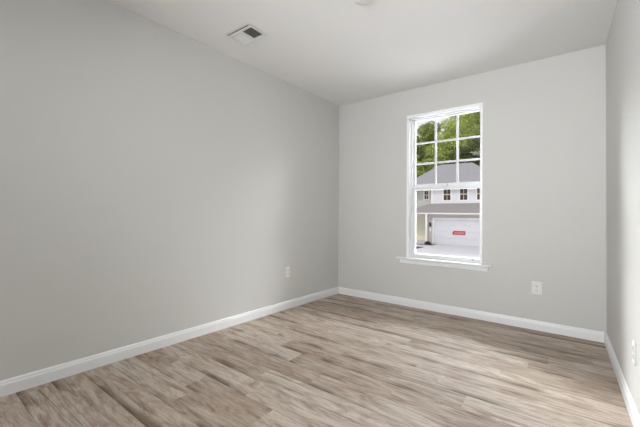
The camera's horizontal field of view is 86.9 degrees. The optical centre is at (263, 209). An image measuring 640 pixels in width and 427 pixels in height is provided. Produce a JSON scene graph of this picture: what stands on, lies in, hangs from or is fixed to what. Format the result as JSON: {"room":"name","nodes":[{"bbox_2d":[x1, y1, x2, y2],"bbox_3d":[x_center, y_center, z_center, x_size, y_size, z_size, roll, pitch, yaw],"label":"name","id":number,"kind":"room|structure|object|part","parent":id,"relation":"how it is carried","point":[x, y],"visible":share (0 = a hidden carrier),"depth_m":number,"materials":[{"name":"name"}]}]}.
{"room":"empty bedroom","nodes":[
{"label":"empty bedroom","id":0,"kind":"room"},
{"bbox_2d":[0,0,338,380],"bbox_3d":[-0.898,-0.131,2.498,0.140,2.540,5.245,0,-1,44],"label":"wall","id":1,"kind":"structure","parent":0,"point":[156,181],"depth_m":2.39,"materials":[{"name":"grey paint"}]},
{"bbox_2d":[0,287,338,396],"bbox_3d":[-0.853,0.997,2.431,0.014,0.084,5.240,0,-1,44],"label":"baseboard","id":2,"kind":"structure","parent":1,"relation":"attached to","point":[12,385],"depth_m":2.37,"materials":[{"name":"white paint"}]},
{"bbox_2d":[286,266,289,277],"bbox_3d":[0.257,0.673,3.586,0.009,0.115,0.070,0,-1,39],"label":"wall outlet","id":3,"kind":"object","parent":1,"relation":"attached to","point":[287,268],"visible":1,"depth_m":3.58,"materials":[{"name":"white plastic"}]},
{"bbox_2d":[0,294,632,426],"bbox_3d":[0.117,1.097,1.566,3.200,0.119,5.535,0,-1,42],"label":"floor","id":4,"kind":"structure","parent":0,"point":[337,360],"depth_m":2.04,"materials":[{"name":"brown wood"}]},
{"bbox_2d":[107,0,616,105],"bbox_3d":[0.108,-1.462,1.634,3.300,0.120,5.515,0,-1,42],"label":"ceiling","id":5,"kind":"structure","parent":0,"point":[340,52],"depth_m":2.62,"materials":[{"name":"white paint"}]},
{"bbox_2d":[227,25,267,45],"bbox_3d":[-0.132,-1.383,2.646,0.256,0.014,0.196,0,-1,42],"label":"ceiling vent","id":6,"kind":"object","parent":5,"relation":"in","point":[248,34],"visible":1,"depth_m":2.64,"materials":[{"name":"white metal"}]},
{"bbox_2d":[354,0,370,4],"bbox_3d":[0.638,-1.367,2.145,0.132,0.044,0.132,0,-1,42],"label":"smoke detector","id":7,"kind":"object","parent":5,"relation":"attached to","point":[360,2],"visible":1,"depth_m":2.16,"materials":[{"name":"white plastic"}]},
{"bbox_2d":[338,44,606,334],"bbox_3d":[1.930,-0.085,3.579,2.716,2.540,0.140,0,-1,42],"label":"wall","id":8,"kind":"structure","parent":0,"point":[544,120],"depth_m":3.13,"materials":[{"name":"grey paint"}]},
{"bbox_2d":[396,102,491,271],"bbox_3d":[1.906,-0.225,3.566,0.905,1.666,0.185,0,-1,42],"label":"window","id":9,"kind":"structure","parent":8,"relation":"in","point":[475,264],"depth_m":3.57,"materials":[{"name":"white paint"}]},
{"bbox_3d":[1.947,-0.245,3.591,0.676,1.571,0.085,0,-1,42],"label":"frame","id":10,"kind":"part","parent":9,"relation":"part of","materials":[{"name":"white plastic"}]},
{"bbox_3d":[1.936,0.131,3.567,0.652,0.776,0.034,0,-1,42],"label":"sash","id":11,"kind":"part","parent":9,"relation":"part of","materials":[{"name":"white plastic"}]},
{"bbox_3d":[1.969,-0.634,3.605,0.652,0.770,0.032,0,-1,42],"label":"sash","id":12,"kind":"part","parent":9,"relation":"part of","materials":[{"name":"white plastic"}]},
{"bbox_2d":[338,287,603,342],"bbox_3d":[1.866,1.041,3.506,2.408,0.084,0.014,0,-1,42],"label":"baseboard","id":13,"kind":"structure","parent":8,"relation":"attached to","point":[598,336],"depth_m":3.24,"materials":[{"name":"white paint"}]},
{"bbox_2d":[532,281,541,294],"bbox_3d":[2.453,0.707,2.995,0.070,0.115,0.009,0,-1,42],"label":"wall outlet","id":14,"kind":"object","parent":8,"relation":"attached to","point":[536,286],"visible":1,"depth_m":2.99,"materials":[{"name":"white plastic"}]},
{"bbox_2d":[606,0,639,415],"bbox_3d":[1.102,-0.133,0.719,0.154,2.540,5.235,0,-1,42],"label":"wall","id":15,"kind":"structure","parent":0,"point":[623,40],"depth_m":1.94,"materials":[{"name":"grey paint"}]},
{"bbox_2d":[604,333,639,426],"bbox_3d":[1.032,0.994,0.755,0.014,0.084,5.235,0,-1,42],"label":"baseboard","id":16,"kind":"structure","parent":15,"relation":"attached to","point":[632,410],"depth_m":1.90,"materials":[{"name":"white paint"}]},
{"bbox_2d":[632,339,635,365],"bbox_3d":[1.849,0.713,1.665,0.009,0.115,0.070,0,-1,42],"label":"wall outlet","id":17,"kind":"object","parent":15,"relation":"attached to","point":[633,341],"visible":1,"depth_m":1.65,"materials":[{"name":"white plastic"}]},
{"label":"outside","id":18,"kind":"structure","parent":0,"visible":0},
{"bbox_2d":[416,244,479,254],"bbox_3d":[14.107,2.972,23.588,4.950,0.300,6.100,0,-1,42],"label":"driveway","id":19,"kind":"structure","parent":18,"point":[436,248],"depth_m":23.49,"materials":[{"name":"concrete"}]},
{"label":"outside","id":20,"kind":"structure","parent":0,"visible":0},
{"bbox_3d":[24.406,3.263,34.462,85.000,0.300,75.955,0,-1,42],"label":"lawn","id":21,"kind":"structure","parent":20,"visible":0},
{"bbox_2d":[416,135,423,176],"bbox_3d":[21.574,-3.786,47.748,4.529,14.148,4.734,1,-1,-44],"label":"broadleaf tree","id":22,"kind":"object","parent":21,"relation":"on","point":[417,136],"visible":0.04,"depth_m":46.81,"materials":[{"name":"plant"}]},
{"bbox_2d":[416,154,428,177],"bbox_3d":[19.222,-2.074,44.346,5.419,10.578,6.307,1,-1,-4],"label":"broadleaf tree","id":23,"kind":"object","parent":21,"relation":"on","point":[418,167],"visible":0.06,"depth_m":43.02,"materials":[{"name":"green plant"}]},
{"bbox_2d":[416,121,445,169],"bbox_3d":[23.189,-4.540,46.655,5.014,15.664,5.241,0,-1,27],"label":"broadleaf tree","id":24,"kind":"object","parent":21,"relation":"on","point":[427,133],"visible":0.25,"depth_m":45.88,"materials":[{"name":"green plant"}]},
{"bbox_2d":[419,157,444,174],"bbox_3d":[20.978,-1.652,41.785,4.776,9.702,4.992,1,-1,-15],"label":"broadleaf tree","id":25,"kind":"object","parent":21,"relation":"on","point":[427,167],"visible":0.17,"depth_m":41.07,"materials":[{"name":"green plant"}]},
{"bbox_2d":[424,118,469,225],"bbox_3d":[24.548,-4.344,43.424,5.543,15.212,6.451,1,-1,-33],"label":"broadleaf tree","id":26,"kind":"object","parent":21,"relation":"on","point":[447,146],"visible":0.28,"depth_m":42.84,"materials":[{"name":"green plant"}]},
{"bbox_3d":[24.561,-5.559,43.440,5.543,12.782,6.451,1,-1,-33],"label":"crown","id":27,"kind":"part","parent":26,"relation":"part of","materials":[{"name":"green plant"}]},
{"bbox_2d":[416,163,479,246],"bbox_3d":[17.833,-0.629,30.142,8.880,7.360,9.880,0,-1,42],"label":"house","id":28,"kind":"structure","parent":21,"relation":"on","point":[437,211],"depth_m":27.58,"materials":[{"name":"grey"}]},
{"bbox_3d":[13.465,1.520,27.625,0.170,2.300,0.170,0,-1,42],"label":"porch post","id":29,"kind":"part","parent":28,"relation":"part of","materials":[{"name":"white wood"}]},
{"bbox_3d":[15.426,-1.269,28.052,0.520,0.950,0.012,0,-1,42],"label":"pane","id":30,"kind":"part","parent":28,"relation":"part of","materials":[{"name":"black glass"}]},
{"bbox_3d":[15.874,1.770,26.053,4.940,2.210,0.150,0,-1,42],"label":"door trim","id":31,"kind":"part","parent":28,"relation":"part of","materials":[{"name":"white"}]},
{"bbox_2d":[452,230,465,235],"bbox_3d":[15.479,1.855,26.436,1.000,0.430,0.022,0,-1,42],"label":"banner","id":32,"kind":"object","parent":28,"relation":"attached to","point":[454,232],"visible":1,"depth_m":26.41,"materials":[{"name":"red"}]},
{"bbox_3d":[15.477,1.855,26.434,0.910,0.330,0.007,0,-1,42],"label":"panel","id":33,"kind":"part","parent":32,"relation":"part of","materials":[{"name":"red"}]},
{"bbox_3d":[16.338,-1.270,27.241,0.520,0.950,0.012,0,-1,42],"label":"pane","id":34,"kind":"part","parent":28,"relation":"part of","materials":[{"name":"black glass"}]},
{"bbox_3d":[17.235,-1.271,26.444,0.520,0.950,0.012,0,-1,42],"label":"pane","id":35,"kind":"part","parent":28,"relation":"part of","materials":[{"name":"black glass"}]},
{"bbox_2d":[445,112,479,163],"bbox_3d":[29.715,-6.079,48.633,7.274,18.939,7.710,0,-1,29],"label":"broadleaf tree","id":36,"kind":"object","parent":21,"relation":"on","point":[468,116],"visible":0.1,"depth_m":47.26,"materials":[{"name":"green plant"}]},
{"bbox_2d":[449,146,479,165],"bbox_3d":[24.080,-2.262,39.672,5.389,10.933,4.277,1,-1,-15],"label":"broadleaf tree","id":37,"kind":"object","parent":21,"relation":"on","point":[463,153],"visible":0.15,"depth_m":39.29,"materials":[{"name":"green plant"}]},
{"bbox_2d":[459,134,479,165],"bbox_3d":[25.012,-2.777,38.256,4.277,11.945,5.389,1,-1,-34],"label":"broadleaf tree","id":38,"kind":"object","parent":21,"relation":"on","point":[476,151],"visible":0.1,"depth_m":37.97,"materials":[{"name":"green plant"}]},
{"bbox_2d":[466,111,479,154],"bbox_3d":[28.593,-5.600,42.360,5.951,17.786,5.694,0,-1,42],"label":"broadleaf tree","id":39,"kind":"object","parent":21,"relation":"on","point":[476,115],"visible":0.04,"depth_m":42.54,"materials":[{"name":"green plant"}]},
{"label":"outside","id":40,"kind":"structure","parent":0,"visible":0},
{"bbox_2d":[416,250,479,258],"bbox_3d":[10.775,2.879,19.125,85.000,0.300,5.000,0,-1,42],"label":"sidewalk","id":41,"kind":"structure","parent":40,"point":[417,251],"depth_m":20.46,"materials":[{"name":"concrete"}]}
]}

